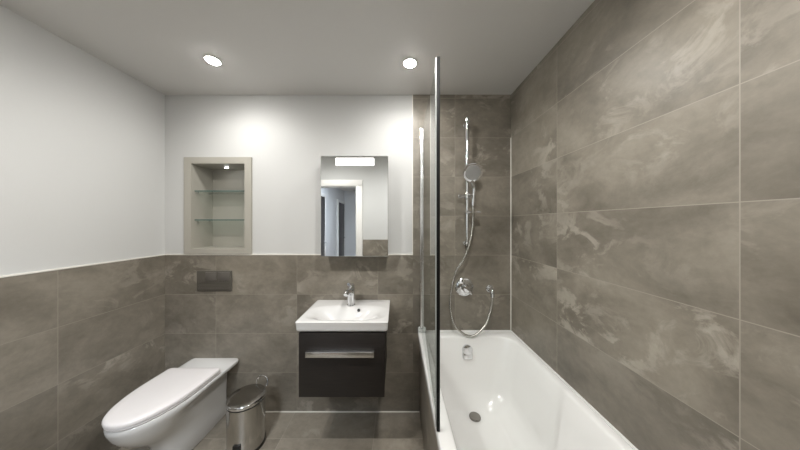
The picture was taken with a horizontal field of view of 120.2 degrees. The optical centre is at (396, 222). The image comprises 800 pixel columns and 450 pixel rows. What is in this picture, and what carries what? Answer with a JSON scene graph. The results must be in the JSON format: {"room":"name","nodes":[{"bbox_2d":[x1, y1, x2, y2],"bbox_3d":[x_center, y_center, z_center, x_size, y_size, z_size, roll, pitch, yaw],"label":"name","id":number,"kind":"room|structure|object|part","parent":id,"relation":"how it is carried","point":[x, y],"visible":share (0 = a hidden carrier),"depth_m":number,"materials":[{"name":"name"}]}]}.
{"room":"bathroom","nodes":[
{"label":"bathroom","id":0,"kind":"room"},
{"bbox_2d":[0,5,164,449],"bbox_3d":[-1.804,0.228,0.789,0.120,2.385,2.119,0,0,0],"label":"wall","id":1,"kind":"structure","parent":0,"point":[82,139],"depth_m":1.24,"materials":[{"name":"white paint"}]},
{"bbox_2d":[0,254,164,277],"bbox_3d":[-1.748,0.238,0.789,0.012,0.008,1.879,0,0,0],"label":"trim","id":2,"kind":"structure","parent":1,"relation":"attached to","point":[11,275],"depth_m":1.24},
{"bbox_2d":[119,413,423,449],"bbox_3d":[-0.444,1.470,0.789,2.841,0.100,2.119,0,0,0],"label":"floor","id":3,"kind":"structure","parent":0,"point":[284,431],"depth_m":1.55,"materials":[{"name":"tile"}]},
{"bbox_2d":[102,358,237,449],"bbox_3d":[-1.363,1.196,1.417,0.364,0.449,0.623,0,0,0],"label":"toilet","id":4,"kind":"object","parent":3,"relation":"on","point":[177,408],"visible":1,"depth_m":1.35,"materials":[{"name":"ceramic"}]},
{"bbox_3d":[-1.364,0.984,1.330,0.353,0.026,0.450,0,0,0],"label":"lid","id":5,"kind":"part","parent":4,"relation":"part of","materials":[{"name":"plastic"}]},
{"bbox_3d":[-1.363,1.007,1.339,0.348,0.014,0.457,0,0,0],"label":"seat","id":6,"kind":"part","parent":4,"relation":"part of","materials":[{"name":"plastic"}]},
{"bbox_2d":[225,374,267,449],"bbox_3d":[-0.966,1.235,1.473,0.219,0.370,0.264,0,0,32],"label":"pedal bin","id":7,"kind":"object","parent":3,"relation":"on","point":[245,407],"visible":1,"depth_m":1.41,"materials":[{"name":"silver metal"}]},
{"bbox_3d":[-0.965,1.099,1.475,0.212,0.011,0.212,0,0,0],"label":"lid","id":8,"kind":"part","parent":7,"relation":"part of","materials":[{"name":"metal"}]},
{"bbox_3d":[-0.925,1.078,1.582,0.103,0.057,0.027,0,0,20],"label":"carry handle","id":9,"kind":"part","parent":7,"relation":"part of","materials":[{"name":"silver metal"}]},
{"bbox_2d":[420,351,437,449],"bbox_3d":[0.177,1.138,0.879,0.017,0.564,1.699,0,0,0],"label":"bath panel","id":10,"kind":"object","parent":3,"relation":"on","point":[427,424],"visible":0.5,"depth_m":1.36,"materials":[{"name":"tile"}]},
{"bbox_2d":[418,331,633,449],"bbox_3d":[0.504,1.030,0.877,0.697,0.439,1.695,0,0,0],"label":"bathtub","id":11,"kind":"object","parent":3,"relation":"on","point":[496,393],"visible":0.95,"depth_m":1.39,"materials":[{"name":"ceramic"}]},
{"bbox_2d":[418,56,439,431],"bbox_3d":[0.162,0.054,1.310,0.060,1.508,0.840,0,0,3],"label":"screen","id":12,"kind":"object","parent":11,"relation":"on","point":[429,327],"visible":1,"depth_m":1.14,"materials":[{"name":"clear glass"}]},
{"bbox_3d":[0.173,0.058,1.306,0.004,1.475,0.807,0,0,2],"label":"glass panel","id":13,"kind":"part","parent":12,"relation":"part of","materials":[{"name":"clear glass"}]},
{"bbox_2d":[0,0,594,94],"bbox_3d":[-0.444,-1.015,0.904,2.841,0.100,2.349,0,0,0],"label":"ceiling","id":14,"kind":"structure","parent":0,"point":[264,47],"depth_m":1.22,"materials":[{"name":"paint"}]},
{"bbox_2d":[203,54,222,65],"bbox_3d":[-1.090,-0.961,1.362,0.092,0.009,0.092,0,0,0],"label":"recessed light","id":15,"kind":"object","parent":14,"relation":"in","point":[211,59],"visible":1,"depth_m":1.35,"materials":[{"name":"white"}]},
{"bbox_2d":[402,57,417,67],"bbox_3d":[0.078,-0.961,1.385,0.092,0.009,0.092,0,0,0],"label":"recessed light","id":16,"kind":"object","parent":14,"relation":"in","point":[410,62],"visible":1,"depth_m":1.37,"materials":[{"name":"white"}]},
{"bbox_2d":[165,95,510,410],"bbox_3d":[-0.444,0.228,1.793,2.841,2.385,0.128,0,0,0],"label":"wall","id":17,"kind":"structure","parent":0,"point":[286,137],"depth_m":1.73,"materials":[{"name":"grey tile"}]},
{"bbox_2d":[197,271,231,290],"bbox_3d":[-1.369,0.433,1.722,0.263,0.153,0.014,0,0,0],"label":"flush plate","id":18,"kind":"object","parent":17,"relation":"attached to","point":[206,280],"visible":1,"depth_m":1.72,"materials":[{"name":"grey plastic"}]},
{"bbox_2d":[184,157,251,253],"bbox_3d":[-1.345,-0.130,1.830,0.506,0.728,0.214,0,0,0],"label":"wall niche","id":19,"kind":"object","parent":17,"relation":"attached to","point":[200,173],"visible":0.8,"depth_m":1.81,"materials":[{"name":"paint"}]},
{"bbox_2d":[195,191,243,193],"bbox_3d":[-1.343,-0.243,1.836,0.394,0.007,0.172,0,0,0],"label":"glass shelf","id":20,"kind":"object","parent":19,"relation":"attached to","point":[208,192],"visible":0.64,"depth_m":1.81,"materials":[{"name":"clear glass"}]},
{"bbox_2d":[195,219,243,220],"bbox_3d":[-1.343,-0.024,1.836,0.394,0.007,0.172,0,0,0],"label":"glass shelf","id":21,"kind":"object","parent":19,"relation":"attached to","point":[195,219],"visible":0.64,"depth_m":1.75,"materials":[{"name":"clear glass"}]},
{"bbox_3d":[-1.343,-0.024,1.837,0.394,0.007,0.170,0,0,0],"label":"pane","id":22,"kind":"part","parent":21,"relation":"part of","materials":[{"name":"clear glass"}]},
{"bbox_2d":[165,254,412,254],"bbox_3d":[-0.812,0.238,1.733,1.864,0.008,0.012,0,0,0],"label":"trim","id":23,"kind":"structure","parent":17,"relation":"attached to","point":[165,254],"depth_m":1.73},
{"bbox_2d":[265,411,419,412],"bbox_3d":[-0.787,1.417,1.726,1.914,0.006,0.006,0,0,0],"label":"trim","id":24,"kind":"structure","parent":17,"relation":"attached to","point":[265,411],"depth_m":1.72,"materials":[{"name":"grey metal"}]},
{"bbox_2d":[299,331,386,396],"bbox_3d":[-0.324,0.827,1.520,0.501,0.380,0.416,0,0,0],"label":"vanity unit","id":25,"kind":"object","parent":17,"relation":"attached to","point":[331,363],"visible":0.8,"depth_m":1.34,"materials":[{"name":"black wood"}]},
{"bbox_3d":[-0.328,0.754,1.327,0.393,0.032,0.031,0,0,0],"label":"handle","id":26,"kind":"part","parent":25,"relation":"part of","materials":[{"name":"silver metal"}]},
{"bbox_2d":[295,300,389,330],"bbox_3d":[-0.325,0.617,1.533,0.545,0.078,0.390,0,0,0],"label":"washbasin","id":27,"kind":"object","parent":25,"relation":"in","point":[323,315],"visible":0.98,"depth_m":1.51,"materials":[{"name":"ceramic"}]},
{"bbox_2d":[344,283,354,306],"bbox_3d":[-0.325,0.495,1.587,0.060,0.172,0.143,0,0,0],"label":"mixer tap","id":28,"kind":"object","parent":27,"relation":"on","point":[349,293],"visible":1,"depth_m":1.60,"materials":[{"name":"silver metal"}]},
{"bbox_3d":[-0.330,0.480,1.572,0.042,0.062,0.116,0,0,6],"label":"spout","id":29,"kind":"part","parent":28,"relation":"part of","materials":[{"name":"silver metal"}]},
{"bbox_3d":[-0.325,0.437,1.609,0.052,0.054,0.089,0,0,0],"label":"lever","id":30,"kind":"part","parent":28,"relation":"part of","materials":[{"name":"silver metal"}]},
{"bbox_2d":[321,156,387,255],"bbox_3d":[-0.298,-0.118,1.671,0.470,0.702,0.132,0,0,0],"label":"mirror","id":31,"kind":"object","parent":17,"relation":"attached to","point":[354,189],"visible":1,"depth_m":1.61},
{"bbox_2d":[412,95,412,253],"bbox_3d":[0.117,-0.361,1.734,0.006,1.207,0.010,0,0,0],"label":"trim","id":32,"kind":"structure","parent":17,"relation":"attached to","point":[412,95],"depth_m":1.73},
{"bbox_2d":[455,278,472,295],"bbox_3d":[0.505,0.480,1.692,0.136,0.136,0.074,0,0,0],"label":"shower valve","id":33,"kind":"object","parent":17,"relation":"attached to","point":[463,286],"visible":1,"depth_m":1.71,"materials":[{"name":"silver metal"}]},
{"bbox_3d":[0.511,0.486,1.686,0.072,0.072,0.062,0,0,0],"label":"lever","id":34,"kind":"part","parent":33,"relation":"part of","materials":[{"name":"silver metal"}]},
{"bbox_2d":[458,117,480,249],"bbox_3d":[0.515,-0.278,1.667,0.141,0.976,0.124,0,0,0],"label":"riser rail","id":35,"kind":"object","parent":17,"relation":"attached to","point":[467,195],"visible":0.89,"depth_m":1.66,"materials":[{"name":"silver metal"}]},
{"bbox_3d":[0.511,-0.290,1.675,0.025,0.951,0.025,0,0,0],"label":"rail","id":36,"kind":"part","parent":35,"relation":"part of","materials":[{"name":"silver metal"}]},
{"bbox_3d":[0.533,-0.075,1.650,0.105,0.026,0.090,0,0,0],"label":"soap dish","id":37,"kind":"part","parent":35,"relation":"part of","materials":[{"name":"silver metal"}]},
{"bbox_2d":[463,163,482,205],"bbox_3d":[0.526,-0.268,1.600,0.119,0.288,0.095,0,0,-26],"label":"shower","id":38,"kind":"object","parent":35,"relation":"attached to","point":[472,172],"visible":0.98,"depth_m":1.60,"materials":[{"name":"silver metal"}]},
{"bbox_2d":[449,206,492,336],"bbox_3d":[0.538,0.340,1.651,0.322,0.937,0.053,0,0,0],"label":"shower hose","id":39,"kind":"object","parent":38,"relation":"hanging from","point":[472,229],"visible":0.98,"depth_m":1.64,"materials":[{"name":"metal"}]},
{"bbox_3d":[0.536,-0.239,1.633,0.036,0.229,0.060,0,0,37],"label":"handle","id":40,"kind":"part","parent":38,"relation":"part of","materials":[{"name":"silver metal"}]},
{"bbox_2d":[486,285,494,297],"bbox_3d":[0.696,0.501,1.691,0.056,0.073,0.076,0,0,0],"label":"outlet","id":41,"kind":"object","parent":17,"relation":"attached to","point":[489,288],"visible":1,"depth_m":1.69,"materials":[{"name":"silver metal"}]},
{"bbox_2d":[510,138,510,329],"bbox_3d":[0.855,0.081,1.726,0.005,1.442,0.005,0,0,0],"label":"trim","id":42,"kind":"structure","parent":17,"relation":"attached to","point":[510,138],"depth_m":1.73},
{"bbox_2d":[511,0,799,449],"bbox_3d":[0.917,0.228,0.789,0.120,2.385,2.119,0,0,0],"label":"wall","id":43,"kind":"structure","parent":0,"point":[655,146],"depth_m":0.73,"materials":[{"name":"tile"}]},
{"bbox_2d":[440,330,637,449],"bbox_3d":[0.513,0.810,0.879,0.687,0.010,1.699,0,0,0],"label":"trim","id":44,"kind":"structure","parent":43,"relation":"attached to","point":[529,348],"depth_m":1.11,"materials":[{"name":"plastic"}]}
]}

